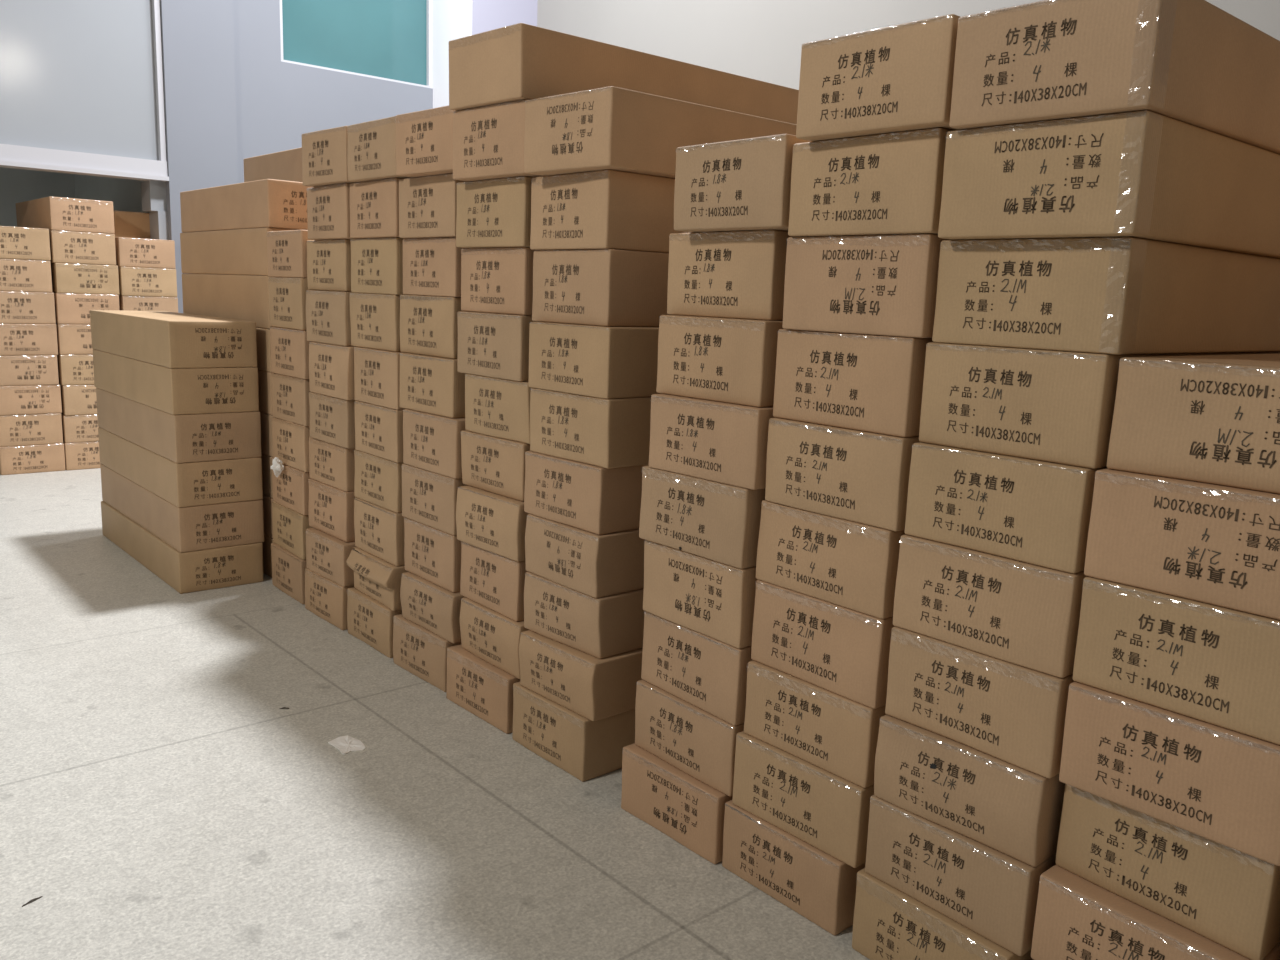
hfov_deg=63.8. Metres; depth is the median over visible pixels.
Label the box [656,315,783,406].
carton
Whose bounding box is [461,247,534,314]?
carton
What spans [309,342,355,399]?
carton
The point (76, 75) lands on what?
wall panel
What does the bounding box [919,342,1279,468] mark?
carton
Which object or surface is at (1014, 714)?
carton
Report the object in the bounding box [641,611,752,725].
carton
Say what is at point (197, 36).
wall pillar
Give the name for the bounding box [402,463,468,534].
carton
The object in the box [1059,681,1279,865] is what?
carton
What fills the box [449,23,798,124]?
carton
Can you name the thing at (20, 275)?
carton
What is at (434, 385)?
carton
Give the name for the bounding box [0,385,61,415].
carton
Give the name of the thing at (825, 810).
carton
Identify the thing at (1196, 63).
carton
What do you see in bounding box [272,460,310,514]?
carton
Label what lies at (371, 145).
carton
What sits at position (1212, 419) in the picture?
carton
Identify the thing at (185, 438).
carton
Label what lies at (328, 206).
carton
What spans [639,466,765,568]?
carton
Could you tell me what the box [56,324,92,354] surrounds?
carton
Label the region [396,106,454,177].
carton
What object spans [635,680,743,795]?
carton
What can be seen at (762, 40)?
wall
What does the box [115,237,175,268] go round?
carton
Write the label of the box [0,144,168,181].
trim
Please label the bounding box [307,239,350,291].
carton
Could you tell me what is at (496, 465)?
carton
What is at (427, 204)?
carton
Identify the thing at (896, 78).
carton
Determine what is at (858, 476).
carton
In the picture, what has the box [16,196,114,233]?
carton
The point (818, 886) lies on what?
carton
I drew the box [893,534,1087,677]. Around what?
carton
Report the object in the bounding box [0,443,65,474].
carton
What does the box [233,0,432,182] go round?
wall
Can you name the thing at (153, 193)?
trim
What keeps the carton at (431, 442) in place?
on the carton at (429, 498)
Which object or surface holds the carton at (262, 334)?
on the carton at (264, 377)
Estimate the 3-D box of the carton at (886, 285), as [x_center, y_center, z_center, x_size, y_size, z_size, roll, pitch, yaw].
[0.975,-0.480,2.652,1.409,0.206,0.381,-7,13,-41]
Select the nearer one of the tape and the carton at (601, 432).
the carton at (601, 432)
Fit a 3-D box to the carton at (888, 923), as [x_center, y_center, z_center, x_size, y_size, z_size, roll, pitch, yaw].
[1.115,0.928,2.598,1.414,0.190,0.375,-7,13,-41]
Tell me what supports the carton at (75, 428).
on the carton at (78, 455)
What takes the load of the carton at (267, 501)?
on the carton at (267, 560)
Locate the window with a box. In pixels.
[280,0,430,87]
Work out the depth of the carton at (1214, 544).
1.72 m
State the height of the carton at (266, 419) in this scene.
0.201 m
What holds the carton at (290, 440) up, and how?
on the carton at (291, 487)
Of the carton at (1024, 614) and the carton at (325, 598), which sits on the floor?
the carton at (325, 598)
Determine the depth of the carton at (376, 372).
3.92 m
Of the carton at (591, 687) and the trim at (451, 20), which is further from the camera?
the trim at (451, 20)
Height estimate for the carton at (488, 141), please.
0.210 m
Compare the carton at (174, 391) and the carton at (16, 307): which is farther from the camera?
the carton at (16, 307)
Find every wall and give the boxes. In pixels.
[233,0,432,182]
[537,0,1279,89]
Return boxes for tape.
[270,457,283,476]
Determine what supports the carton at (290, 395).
on the carton at (290, 440)
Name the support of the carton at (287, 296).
on the carton at (289, 347)
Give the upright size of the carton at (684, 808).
0.186 m
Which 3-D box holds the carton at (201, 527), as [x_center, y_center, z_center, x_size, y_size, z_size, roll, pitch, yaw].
[-2.390,0.104,5.299,0.385,0.209,1.383,-7,13,-40]
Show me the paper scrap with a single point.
(345, 744)
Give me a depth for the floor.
2.83 m
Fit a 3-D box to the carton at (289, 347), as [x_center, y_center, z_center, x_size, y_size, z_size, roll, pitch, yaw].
[-1.034,-0.625,4.989,1.405,0.206,0.372,-7,13,-41]
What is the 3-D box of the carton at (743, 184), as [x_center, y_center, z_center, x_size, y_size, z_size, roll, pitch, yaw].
[0.727,-0.759,2.879,1.409,0.202,0.369,-7,13,-41]
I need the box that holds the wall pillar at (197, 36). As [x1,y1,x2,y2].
[160,0,237,312]
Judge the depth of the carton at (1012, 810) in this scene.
2.04 m
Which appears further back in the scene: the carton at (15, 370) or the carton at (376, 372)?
the carton at (15, 370)
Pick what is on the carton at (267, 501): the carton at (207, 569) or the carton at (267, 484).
the carton at (267, 484)
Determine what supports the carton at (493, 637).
on the carton at (483, 689)
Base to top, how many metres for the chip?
0.004 m
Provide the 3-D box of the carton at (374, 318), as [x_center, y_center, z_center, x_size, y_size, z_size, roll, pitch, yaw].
[-0.507,-0.671,4.403,1.408,0.210,0.373,-7,13,-41]
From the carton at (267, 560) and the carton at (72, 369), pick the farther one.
the carton at (72, 369)
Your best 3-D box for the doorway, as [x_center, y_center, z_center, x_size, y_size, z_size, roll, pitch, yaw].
[-7.436,-1.321,6.805,8.300,2.500,2.780,-7,13,-41]
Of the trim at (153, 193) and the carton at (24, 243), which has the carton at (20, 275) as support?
the carton at (24, 243)
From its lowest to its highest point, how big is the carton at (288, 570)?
0.206 m
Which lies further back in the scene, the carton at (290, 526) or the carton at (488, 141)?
the carton at (290, 526)
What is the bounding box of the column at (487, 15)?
[472,0,537,34]
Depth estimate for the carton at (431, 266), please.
3.58 m
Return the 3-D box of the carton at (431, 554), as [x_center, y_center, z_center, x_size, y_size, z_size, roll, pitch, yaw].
[-0.248,0.207,4.191,1.408,0.208,0.366,-7,13,-41]
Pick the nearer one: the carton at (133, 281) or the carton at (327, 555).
the carton at (327, 555)
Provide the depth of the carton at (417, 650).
3.78 m
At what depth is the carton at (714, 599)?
2.62 m
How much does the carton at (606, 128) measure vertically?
0.204 m
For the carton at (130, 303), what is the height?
0.213 m
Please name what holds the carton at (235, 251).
on the carton at (238, 297)
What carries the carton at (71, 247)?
on the carton at (66, 277)
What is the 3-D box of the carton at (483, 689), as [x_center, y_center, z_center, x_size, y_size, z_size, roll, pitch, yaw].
[-0.031,0.646,3.928,1.406,0.189,0.379,-7,13,-41]
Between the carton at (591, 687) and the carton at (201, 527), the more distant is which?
the carton at (201, 527)
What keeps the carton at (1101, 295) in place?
on the carton at (1053, 406)
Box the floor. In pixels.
[0,468,869,959]
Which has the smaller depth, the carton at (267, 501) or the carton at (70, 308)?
the carton at (267, 501)
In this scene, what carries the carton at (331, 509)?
on the carton at (327, 555)
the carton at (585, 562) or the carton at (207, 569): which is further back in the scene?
the carton at (207, 569)
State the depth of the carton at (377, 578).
4.01 m
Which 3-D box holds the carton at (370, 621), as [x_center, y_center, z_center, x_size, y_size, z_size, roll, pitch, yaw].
[-0.565,0.509,4.569,1.406,0.194,0.373,-7,13,-41]
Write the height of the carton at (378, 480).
0.197 m
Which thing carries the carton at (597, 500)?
on the carton at (585, 562)
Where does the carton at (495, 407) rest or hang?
on the carton at (496, 465)
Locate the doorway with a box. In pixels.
[0,167,147,226]
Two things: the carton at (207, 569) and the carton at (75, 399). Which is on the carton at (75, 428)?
the carton at (75, 399)
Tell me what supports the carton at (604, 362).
on the carton at (601, 432)
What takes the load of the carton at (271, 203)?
on the carton at (235, 251)
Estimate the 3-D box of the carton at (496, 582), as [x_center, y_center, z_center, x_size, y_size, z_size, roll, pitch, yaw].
[0.016,0.270,3.888,1.407,0.201,0.363,-7,13,-41]
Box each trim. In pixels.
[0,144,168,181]
[141,180,168,239]
[152,0,166,160]
[431,0,471,107]
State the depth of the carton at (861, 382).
2.23 m
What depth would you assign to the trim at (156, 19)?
7.75 m
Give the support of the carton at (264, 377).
on the carton at (266, 419)
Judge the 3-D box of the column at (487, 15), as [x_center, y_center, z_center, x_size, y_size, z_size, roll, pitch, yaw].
[-1.315,-3.833,9.328,0.940,7.000,0.700,-7,13,-41]
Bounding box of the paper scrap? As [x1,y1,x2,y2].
[328,735,364,753]
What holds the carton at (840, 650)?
on the carton at (837, 734)
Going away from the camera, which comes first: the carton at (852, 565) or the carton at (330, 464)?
the carton at (852, 565)
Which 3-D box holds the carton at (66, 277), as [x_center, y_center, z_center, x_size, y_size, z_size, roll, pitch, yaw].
[-4.387,-1.550,7.893,0.414,0.212,1.156,-7,13,-41]
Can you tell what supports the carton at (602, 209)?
on the carton at (594, 287)
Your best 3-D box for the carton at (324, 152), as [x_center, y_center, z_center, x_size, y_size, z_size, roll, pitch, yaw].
[-0.713,-1.323,4.459,1.412,0.202,0.369,-7,13,-41]
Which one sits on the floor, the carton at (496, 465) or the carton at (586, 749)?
the carton at (586, 749)
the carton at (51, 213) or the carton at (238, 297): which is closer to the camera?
the carton at (238, 297)
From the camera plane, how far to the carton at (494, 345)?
3.30 m
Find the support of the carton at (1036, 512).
on the carton at (1024, 614)
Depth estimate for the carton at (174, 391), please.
4.72 m
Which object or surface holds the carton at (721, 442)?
on the carton at (712, 520)
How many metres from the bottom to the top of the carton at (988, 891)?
0.184 m
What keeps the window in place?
in the wall at (278, 102)
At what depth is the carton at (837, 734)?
2.37 m
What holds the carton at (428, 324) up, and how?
on the carton at (434, 385)
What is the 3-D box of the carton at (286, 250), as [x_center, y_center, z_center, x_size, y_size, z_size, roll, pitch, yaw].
[-1.030,-1.049,4.939,1.406,0.201,0.372,-7,13,-41]
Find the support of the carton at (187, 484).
on the carton at (201, 527)
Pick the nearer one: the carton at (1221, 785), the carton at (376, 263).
the carton at (1221, 785)
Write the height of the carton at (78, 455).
0.203 m
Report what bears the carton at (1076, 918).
on the carton
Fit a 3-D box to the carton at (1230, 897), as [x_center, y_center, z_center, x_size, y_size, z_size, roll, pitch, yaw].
[1.435,0.618,2.270,1.412,0.182,0.366,-7,13,-41]
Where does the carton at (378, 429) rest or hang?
on the carton at (378, 480)
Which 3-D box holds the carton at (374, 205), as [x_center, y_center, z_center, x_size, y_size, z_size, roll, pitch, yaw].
[-0.475,-1.072,4.283,1.406,0.206,0.372,-7,13,-41]
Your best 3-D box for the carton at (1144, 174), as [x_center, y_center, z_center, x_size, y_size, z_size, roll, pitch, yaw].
[1.230,-0.600,2.293,1.407,0.200,0.381,-7,13,-41]
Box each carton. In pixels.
[0,226,50,260]
[0,259,51,291]
[0,291,55,323]
[0,324,57,355]
[0,355,58,385]
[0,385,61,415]
[0,413,62,446]
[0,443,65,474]
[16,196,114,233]
[49,230,115,264]
[51,263,118,294]
[54,293,118,323]
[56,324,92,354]
[57,354,94,384]
[59,384,96,415]
[61,414,98,442]
[63,441,100,469]
[90,310,256,367]
[93,349,258,414]
[96,387,261,462]
[98,427,262,506]
[100,464,263,551]
[101,501,263,593]
[113,210,149,238]
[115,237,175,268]
[118,267,176,296]
[119,296,177,312]
[180,179,310,232]
[180,227,296,275]
[182,273,270,328]
[244,147,302,181]
[256,327,270,371]
[258,370,271,414]
[260,412,272,456]
[261,453,272,497]
[262,494,272,537]
[262,534,273,576]
[267,230,308,277]
[268,277,322,330]
[270,327,309,378]
[271,373,309,425]
[271,543,306,603]
[272,417,309,471]
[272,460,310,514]
[272,501,312,559]
[302,126,357,186]
[305,568,353,629]
[306,290,352,345]
[306,528,355,586]
[307,183,355,239]
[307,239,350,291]
[308,479,354,541]
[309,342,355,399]
[309,392,356,448]
[309,436,354,491]
[346,547,407,610]
[347,116,412,181]
[347,587,401,657]
[350,178,404,238]
[350,293,400,351]
[351,237,407,294]
[354,347,405,409]
[354,401,402,462]
[354,449,403,512]
[354,497,404,566]
[393,614,460,691]
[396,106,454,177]
[399,173,468,238]
[400,295,460,358]
[400,353,466,417]
[400,572,464,642]
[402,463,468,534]
[403,237,461,296]
[403,409,464,478]
[404,517,460,592]
[446,644,519,733]
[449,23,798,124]
[453,99,541,181]
[456,176,532,247]
[456,486,528,561]
[457,311,538,381]
[460,541,527,621]
[460,597,528,678]
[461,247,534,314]
[461,430,529,501]
[465,374,530,443]
[513,682,634,781]
[519,630,642,720]
[524,86,796,178]
[524,451,648,534]
[524,572,644,658]
[525,514,644,597]
[528,322,662,398]
[530,170,693,252]
[530,388,650,468]
[532,249,668,326]
[621,743,732,863]
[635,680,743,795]
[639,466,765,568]
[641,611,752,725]
[643,540,757,648]
[649,394,775,489]
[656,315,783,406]
[667,230,794,320]
[674,134,811,232]
[722,800,865,934]
[732,731,873,867]
[744,660,886,787]
[751,580,894,708]
[756,500,905,618]
[765,418,919,530]
[773,329,932,437]
[782,234,950,337]
[788,128,951,236]
[796,14,959,141]
[852,868,1033,959]
[865,795,1055,955]
[874,715,1064,866]
[885,626,1074,777]
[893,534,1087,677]
[905,442,1107,573]
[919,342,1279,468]
[932,237,1279,354]
[938,110,1279,258]
[949,0,1279,154]
[1031,864,1279,959]
[1055,784,1279,959]
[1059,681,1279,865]
[1073,576,1279,744]
[1084,468,1279,619]
[1107,353,1279,493]
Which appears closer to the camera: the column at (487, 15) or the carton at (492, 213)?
the carton at (492, 213)
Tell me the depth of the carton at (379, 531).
4.02 m
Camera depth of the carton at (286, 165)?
6.45 m
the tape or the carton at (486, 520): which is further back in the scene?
the tape
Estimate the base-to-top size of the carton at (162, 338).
0.208 m
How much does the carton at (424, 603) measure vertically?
0.175 m
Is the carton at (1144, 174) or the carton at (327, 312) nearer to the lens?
the carton at (1144, 174)
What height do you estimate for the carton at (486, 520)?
0.187 m
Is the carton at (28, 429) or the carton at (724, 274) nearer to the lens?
the carton at (724, 274)
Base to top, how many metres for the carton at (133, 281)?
0.213 m
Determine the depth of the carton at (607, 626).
3.06 m
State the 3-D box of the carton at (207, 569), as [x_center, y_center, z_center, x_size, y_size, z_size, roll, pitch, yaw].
[-2.403,0.304,5.329,0.385,0.194,1.386,-7,13,-40]
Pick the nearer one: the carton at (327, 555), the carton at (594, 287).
the carton at (594, 287)
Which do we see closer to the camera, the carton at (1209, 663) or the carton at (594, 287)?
the carton at (1209, 663)
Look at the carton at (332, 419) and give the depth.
4.24 m
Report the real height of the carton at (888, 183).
0.199 m
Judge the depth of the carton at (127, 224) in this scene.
8.01 m
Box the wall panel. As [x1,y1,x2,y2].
[0,0,158,160]
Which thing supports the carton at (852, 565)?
on the carton at (840, 650)
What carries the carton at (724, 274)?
on the carton at (727, 360)
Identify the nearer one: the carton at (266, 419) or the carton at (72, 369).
the carton at (266, 419)
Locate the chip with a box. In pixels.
[22,896,42,906]
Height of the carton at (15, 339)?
0.221 m

